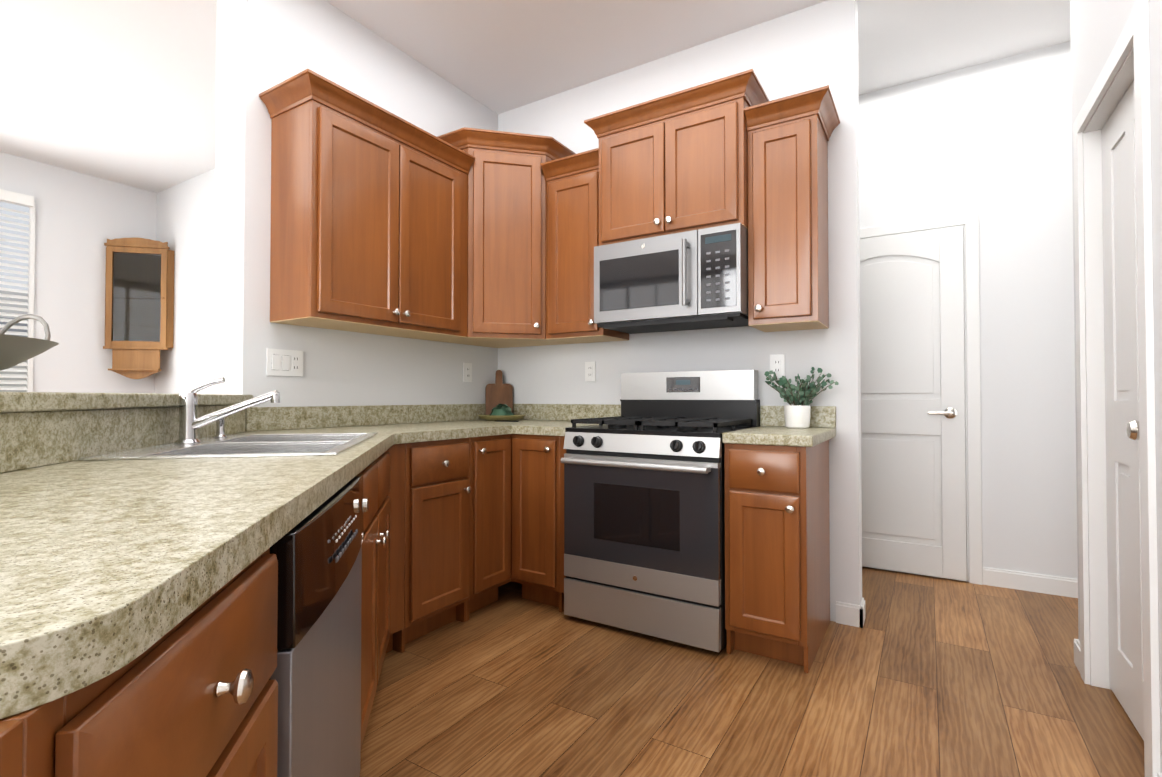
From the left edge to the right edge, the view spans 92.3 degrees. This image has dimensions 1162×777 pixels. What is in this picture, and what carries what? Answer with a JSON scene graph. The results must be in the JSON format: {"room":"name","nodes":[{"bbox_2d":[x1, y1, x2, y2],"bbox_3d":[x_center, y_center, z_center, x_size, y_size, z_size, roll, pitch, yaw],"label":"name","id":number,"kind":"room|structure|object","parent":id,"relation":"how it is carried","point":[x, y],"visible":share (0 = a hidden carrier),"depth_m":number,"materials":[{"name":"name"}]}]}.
{"room":"kitchen","nodes":[
{"label":"kitchen","id":0,"kind":"room"},
{"bbox_2d":[0,152,155,392],"bbox_3d":[-5.449,-0.380,2.944,0.120,2.970,5.635,-1,-1,32],"label":"wall","id":1,"kind":"structure","parent":0,"point":[81,219],"depth_m":4.72,"materials":[{"name":"white paint"}]},
{"bbox_2d":[0,189,34,391],"bbox_3d":[-4.827,-0.723,3.764,0.073,1.640,1.674,-1,-1,32],"label":"window blinds","id":2,"kind":"object","parent":1,"relation":"attached to","point":[17,236],"visible":0.85,"depth_m":4.40,"materials":[{"name":"white plastic"}]},
{"bbox_2d":[103,238,173,378],"bbox_3d":[-3.908,-0.704,4.926,0.407,1.247,0.407,-1,-1,32],"label":"curio cabinet","id":3,"kind":"object","parent":1,"relation":"attached to","point":[139,304],"visible":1,"depth_m":4.90,"materials":[{"name":"brown wood"}]},
{"bbox_2d":[152,168,214,393],"bbox_3d":[-2.477,-0.359,4.345,3.390,2.970,0.120,-1,-1,32],"label":"wall","id":4,"kind":"structure","parent":0,"point":[185,211],"depth_m":4.86,"materials":[{"name":"white paint"}]},
{"bbox_2d":[213,0,497,406],"bbox_3d":[-1.098,-0.378,3.116,0.250,2.970,1.640,-1,-1,32],"label":"wall","id":5,"kind":"structure","parent":0,"point":[262,46],"depth_m":2.56,"materials":[{"name":"white paint"}]},
{"bbox_2d":[0,404,567,472],"bbox_3d":[-1.149,0.107,1.250,1.561,0.115,1.587,-1,-1,32],"label":"backsplash","id":6,"kind":"structure","parent":5,"relation":"attached to","point":[35,439],"depth_m":1.60,"materials":[{"name":"beige stone"}]},
{"bbox_2d":[266,348,302,376],"bbox_3d":[-1.324,-0.115,2.499,0.010,0.118,0.165,-1,-1,32],"label":"light switch","id":7,"kind":"object","parent":5,"relation":"attached to","point":[280,362],"visible":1,"depth_m":2.49,"materials":[{"name":"white plastic"}]},
{"bbox_2d":[259,69,474,339],"bbox_3d":[-0.985,-0.777,2.723,0.359,0.983,0.972,-1,-1,32],"label":"upper cabinet","id":8,"kind":"object","parent":5,"relation":"attached to","point":[369,217],"visible":1,"depth_m":2.49,"materials":[{"name":"brown wood"}]},
{"bbox_2d":[463,363,471,381],"bbox_3d":[-0.708,-0.100,3.491,0.008,0.118,0.072,-1,-1,32],"label":"outlet","id":9,"kind":"object","parent":5,"relation":"attached to","point":[467,372],"visible":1,"depth_m":3.48,"materials":[{"name":"white plastic"}]},
{"bbox_2d":[0,0,1070,192],"bbox_3d":[-1.708,-1.912,1.541,8.400,0.050,7.400,-1,-1,32],"label":"ceiling","id":10,"kind":"structure","parent":0,"point":[121,91],"depth_m":3.07,"materials":[{"name":"white paint"}]},
{"bbox_2d":[498,0,861,621],"bbox_3d":[0.290,-0.375,3.290,2.425,2.970,0.120,-1,-1,32],"label":"wall","id":11,"kind":"structure","parent":0,"point":[815,46],"depth_m":2.80,"materials":[{"name":"white paint"}]},
{"bbox_2d":[430,127,575,347],"bbox_3d":[-0.452,-0.845,3.294,0.664,1.136,0.664,-1,-1,32],"label":"upper cabinet","id":12,"kind":"object","parent":11,"relation":"attached to","point":[506,290],"visible":0.67,"depth_m":3.11,"materials":[{"name":"brown wood"}]},
{"bbox_2d":[540,148,628,343],"bbox_3d":[0.026,-0.770,3.176,0.374,0.983,0.359,-1,-1,32],"label":"upper cabinet","id":13,"kind":"object","parent":11,"relation":"attached to","point":[572,211],"visible":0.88,"depth_m":3.07,"materials":[{"name":"brown wood"}]},
{"bbox_2d":[585,362,595,380],"bbox_3d":[0.056,-0.102,3.354,0.072,0.118,0.008,-1,-1,32],"label":"outlet","id":14,"kind":"object","parent":11,"relation":"attached to","point":[590,371],"visible":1,"depth_m":3.35,"materials":[{"name":"white plastic"}]},
{"bbox_2d":[568,404,620,420],"bbox_3d":[-0.141,0.148,3.466,0.934,0.101,0.019,-1,-1,32],"label":"backsplash","id":15,"kind":"structure","parent":11,"relation":"attached to","point":[575,411],"depth_m":3.32,"materials":[{"name":"beige stone"}]},
{"bbox_2d":[584,69,768,245],"bbox_3d":[0.494,-1.069,2.857,0.872,0.667,0.414,-1,-1,32],"label":"upper cabinet","id":16,"kind":"object","parent":11,"relation":"attached to","point":[675,162],"visible":0.81,"depth_m":2.68,"materials":[{"name":"brown wood"}]},
{"bbox_2d":[594,223,748,333],"bbox_3d":[0.480,-0.520,2.825,0.756,0.426,0.463,-1,-1,32],"label":"over-the-range microwave","id":17,"kind":"object","parent":16,"relation":"attached to","point":[692,280],"visible":0.98,"depth_m":2.65,"materials":[{"name":"silver metal"}]},
{"bbox_2d":[770,354,784,377],"bbox_3d":[0.979,-0.111,2.780,0.072,0.118,0.008,-1,-1,32],"label":"outlet","id":18,"kind":"object","parent":11,"relation":"attached to","point":[777,364],"visible":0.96,"depth_m":2.78,"materials":[{"name":"white plastic"}]},
{"bbox_2d":[744,85,839,331],"bbox_3d":[0.985,-0.779,2.580,0.356,0.983,0.359,-1,-1,32],"label":"upper cabinet","id":19,"kind":"object","parent":11,"relation":"attached to","point":[788,137],"visible":1,"depth_m":2.48,"materials":[{"name":"brown wood"}]},
{"bbox_2d":[760,406,835,427],"bbox_3d":[1.054,0.136,2.723,0.348,0.101,0.019,-1,-1,32],"label":"backsplash","id":20,"kind":"structure","parent":11,"relation":"attached to","point":[821,416],"depth_m":2.68,"materials":[{"name":"beige stone"}]},
{"bbox_2d":[359,567,1144,776],"bbox_3d":[-1.708,1.108,1.495,8.400,0.050,7.400,-1,-1,32],"label":"floor","id":21,"kind":"structure","parent":0,"point":[916,675],"depth_m":1.95,"materials":[{"name":"brown wood"}]},
{"bbox_2d":[0,670,127,776],"bbox_3d":[-0.616,0.629,0.256,0.441,0.870,0.466,-1,-1,32],"label":"base cabinet","id":22,"kind":"object","parent":21,"relation":"on","point":[79,733],"depth_m":0.36,"materials":[{"name":"brown wood"}]},
{"bbox_2d":[0,419,603,718],"bbox_3d":[-0.565,0.196,1.845,1.985,0.044,3.218,-1,-1,32],"label":"countertop","id":23,"kind":"structure","parent":22,"relation":"on","point":[108,567],"depth_m":0.60,"materials":[{"name":"stone"}]},
{"bbox_2d":[174,377,279,443],"bbox_3d":[-1.143,0.066,1.747,0.374,0.200,0.226,-1,-1,32],"label":"faucet","id":24,"kind":"object","parent":23,"relation":"on","point":[190,423],"visible":1,"depth_m":1.68,"materials":[{"name":"silver metal"}]},
{"bbox_2d":[78,433,377,460],"bbox_3d":[-0.969,0.258,1.724,0.546,0.184,0.815,0,-1,-13],"label":"double-bowl sink","id":25,"kind":"object","parent":23,"relation":"in","point":[268,445],"visible":0.38,"depth_m":1.69,"materials":[{"name":"silver metal"}]},
{"bbox_2d":[485,370,512,414],"bbox_3d":[-0.532,0.040,3.625,0.175,0.324,0.066,0,-1,-13],"label":"cutting board","id":26,"kind":"object","parent":23,"relation":"on","point":[498,392],"visible":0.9,"depth_m":3.62,"materials":[{"name":"brown wood"}]},
{"bbox_2d":[477,404,525,421],"bbox_3d":[-0.464,0.145,3.427,0.329,0.105,0.229,-1,-1,32],"label":"plate","id":27,"kind":"object","parent":23,"relation":"on","point":[502,412],"visible":1,"depth_m":3.39,"materials":[{"name":"beige"}]},
{"bbox_2d":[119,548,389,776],"bbox_3d":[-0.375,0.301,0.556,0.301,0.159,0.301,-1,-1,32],"label":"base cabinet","id":28,"kind":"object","parent":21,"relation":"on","point":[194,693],"depth_m":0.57,"materials":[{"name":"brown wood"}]},
{"bbox_2d":[269,474,368,776],"bbox_3d":[-0.760,0.642,1.029,0.622,0.868,0.638,0,-1,-13],"label":"dishwasher","id":29,"kind":"object","parent":21,"relation":"on","point":[316,674],"visible":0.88,"depth_m":0.94,"materials":[{"name":"silver metal"}]},
{"bbox_2d":[359,466,367,557],"bbox_3d":[-0.865,0.646,1.350,0.424,0.870,0.437,-1,-1,32],"label":"base cabinet","id":30,"kind":"object","parent":21,"relation":"on","point":[365,472],"depth_m":1.54,"materials":[{"name":"brown wood"}]},
{"bbox_2d":[368,458,389,537],"bbox_3d":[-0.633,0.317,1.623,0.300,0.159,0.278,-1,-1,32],"label":"base cabinet","id":31,"kind":"object","parent":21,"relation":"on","point":[379,469],"depth_m":1.83,"materials":[{"name":"brown wood"}]},
{"bbox_2d":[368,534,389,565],"bbox_3d":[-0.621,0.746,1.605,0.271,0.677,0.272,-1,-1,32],"label":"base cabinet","id":32,"kind":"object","parent":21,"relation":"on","point":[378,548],"depth_m":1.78,"materials":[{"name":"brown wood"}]},
{"bbox_2d":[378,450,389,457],"bbox_3d":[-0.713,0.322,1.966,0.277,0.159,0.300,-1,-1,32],"label":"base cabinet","id":33,"kind":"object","parent":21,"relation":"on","point":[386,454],"depth_m":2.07,"materials":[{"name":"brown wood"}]},
{"bbox_2d":[422,434,565,603],"bbox_3d":[-0.451,0.685,3.273,0.615,0.850,0.615,-1,-1,32],"label":"base cabinet","id":34,"kind":"object","parent":21,"relation":"on","point":[476,523],"depth_m":2.73,"materials":[{"name":"brown wood"}]},
{"bbox_2d":[561,370,759,651],"bbox_3d":[0.393,0.504,2.709,0.758,1.195,0.723,-1,-1,32],"label":"gas range","id":35,"kind":"object","parent":21,"relation":"on","point":[644,512],"visible":0.96,"depth_m":2.47,"materials":[{"name":"silver metal"}]},
{"bbox_2d":[724,440,829,672],"bbox_3d":[0.868,0.662,2.442,0.318,0.870,0.634,-1,-1,32],"label":"base cabinet","id":36,"kind":"object","parent":21,"relation":"on","point":[777,565],"visible":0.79,"depth_m":2.22,"materials":[{"name":"brown wood"}]},
{"bbox_2d":[722,426,835,446],"bbox_3d":[0.892,0.205,2.462,0.348,0.044,0.633,-1,-1,32],"label":"countertop","id":37,"kind":"structure","parent":36,"relation":"on","point":[784,436],"depth_m":2.23,"materials":[{"name":"stone"}]},
{"bbox_2d":[764,367,838,428],"bbox_3d":[1.027,0.040,2.601,0.327,0.289,0.280,-1,-1,32],"label":"potted plant","id":38,"kind":"object","parent":37,"relation":"on","point":[797,414],"visible":1,"depth_m":2.58,"materials":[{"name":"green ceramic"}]},
{"bbox_2d":[858,41,1077,581],"bbox_3d":[1.774,-0.371,3.569,4.650,2.970,0.120,-1,-1,32],"label":"wall","id":39,"kind":"structure","parent":0,"point":[990,142],"depth_m":3.10,"materials":[{"name":"white paint"}]},
{"bbox_2d":[860,212,982,584],"bbox_3d":[1.849,0.054,3.392,0.948,2.116,0.087,-1,-1,32],"label":"door","id":40,"kind":"structure","parent":39,"relation":"attached to","point":[921,486],"depth_m":3.30,"materials":[{"name":"white wood"}]},
{"bbox_2d":[982,567,1077,597],"bbox_3d":[2.951,1.053,2.737,1.595,0.097,0.013,-1,-1,32],"label":"baseboard","id":41,"kind":"structure","parent":39,"relation":"attached to","point":[1054,585],"depth_m":3.04,"materials":[{"name":"white wood"}]},
{"bbox_2d":[1070,0,1161,772],"bbox_3d":[0.384,-0.432,-0.458,0.140,2.970,6.250,-1,-1,32],"label":"wall","id":42,"kind":"structure","parent":0,"point":[1097,27],"depth_m":1.55,"materials":[{"name":"white paint"}]},
{"bbox_2d":[1073,0,1160,776],"bbox_3d":[1.748,0.031,1.754,0.161,2.112,0.800,-1,-1,32],"label":"door","id":43,"kind":"structure","parent":42,"relation":"attached to","point":[1118,581],"depth_m":1.88,"materials":[{"name":"white wood"}]},
{"bbox_3d":[-1.246,0.565,1.292,1.775,1.030,1.775,-1,-1,32],"label":"wall","id":44,"kind":"structure","parent":0,"visible":0},
{"bbox_2d":[0,392,252,412],"bbox_3d":[-1.284,0.028,1.231,0.300,0.040,2.292,0,-1,-13],"label":"bar ledge","id":45,"kind":"object","parent":44,"relation":"on","point":[30,401],"visible":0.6,"depth_m":1.32,"materials":[{"name":"laminate"}]},
{"bbox_2d":[0,314,58,370],"bbox_3d":[-1.246,-0.087,1.092,0.371,0.186,0.371,-1,-1,32],"label":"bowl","id":46,"kind":"object","parent":45,"relation":"on","point":[15,350],"visible":1,"depth_m":1.15,"materials":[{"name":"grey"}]}
]}

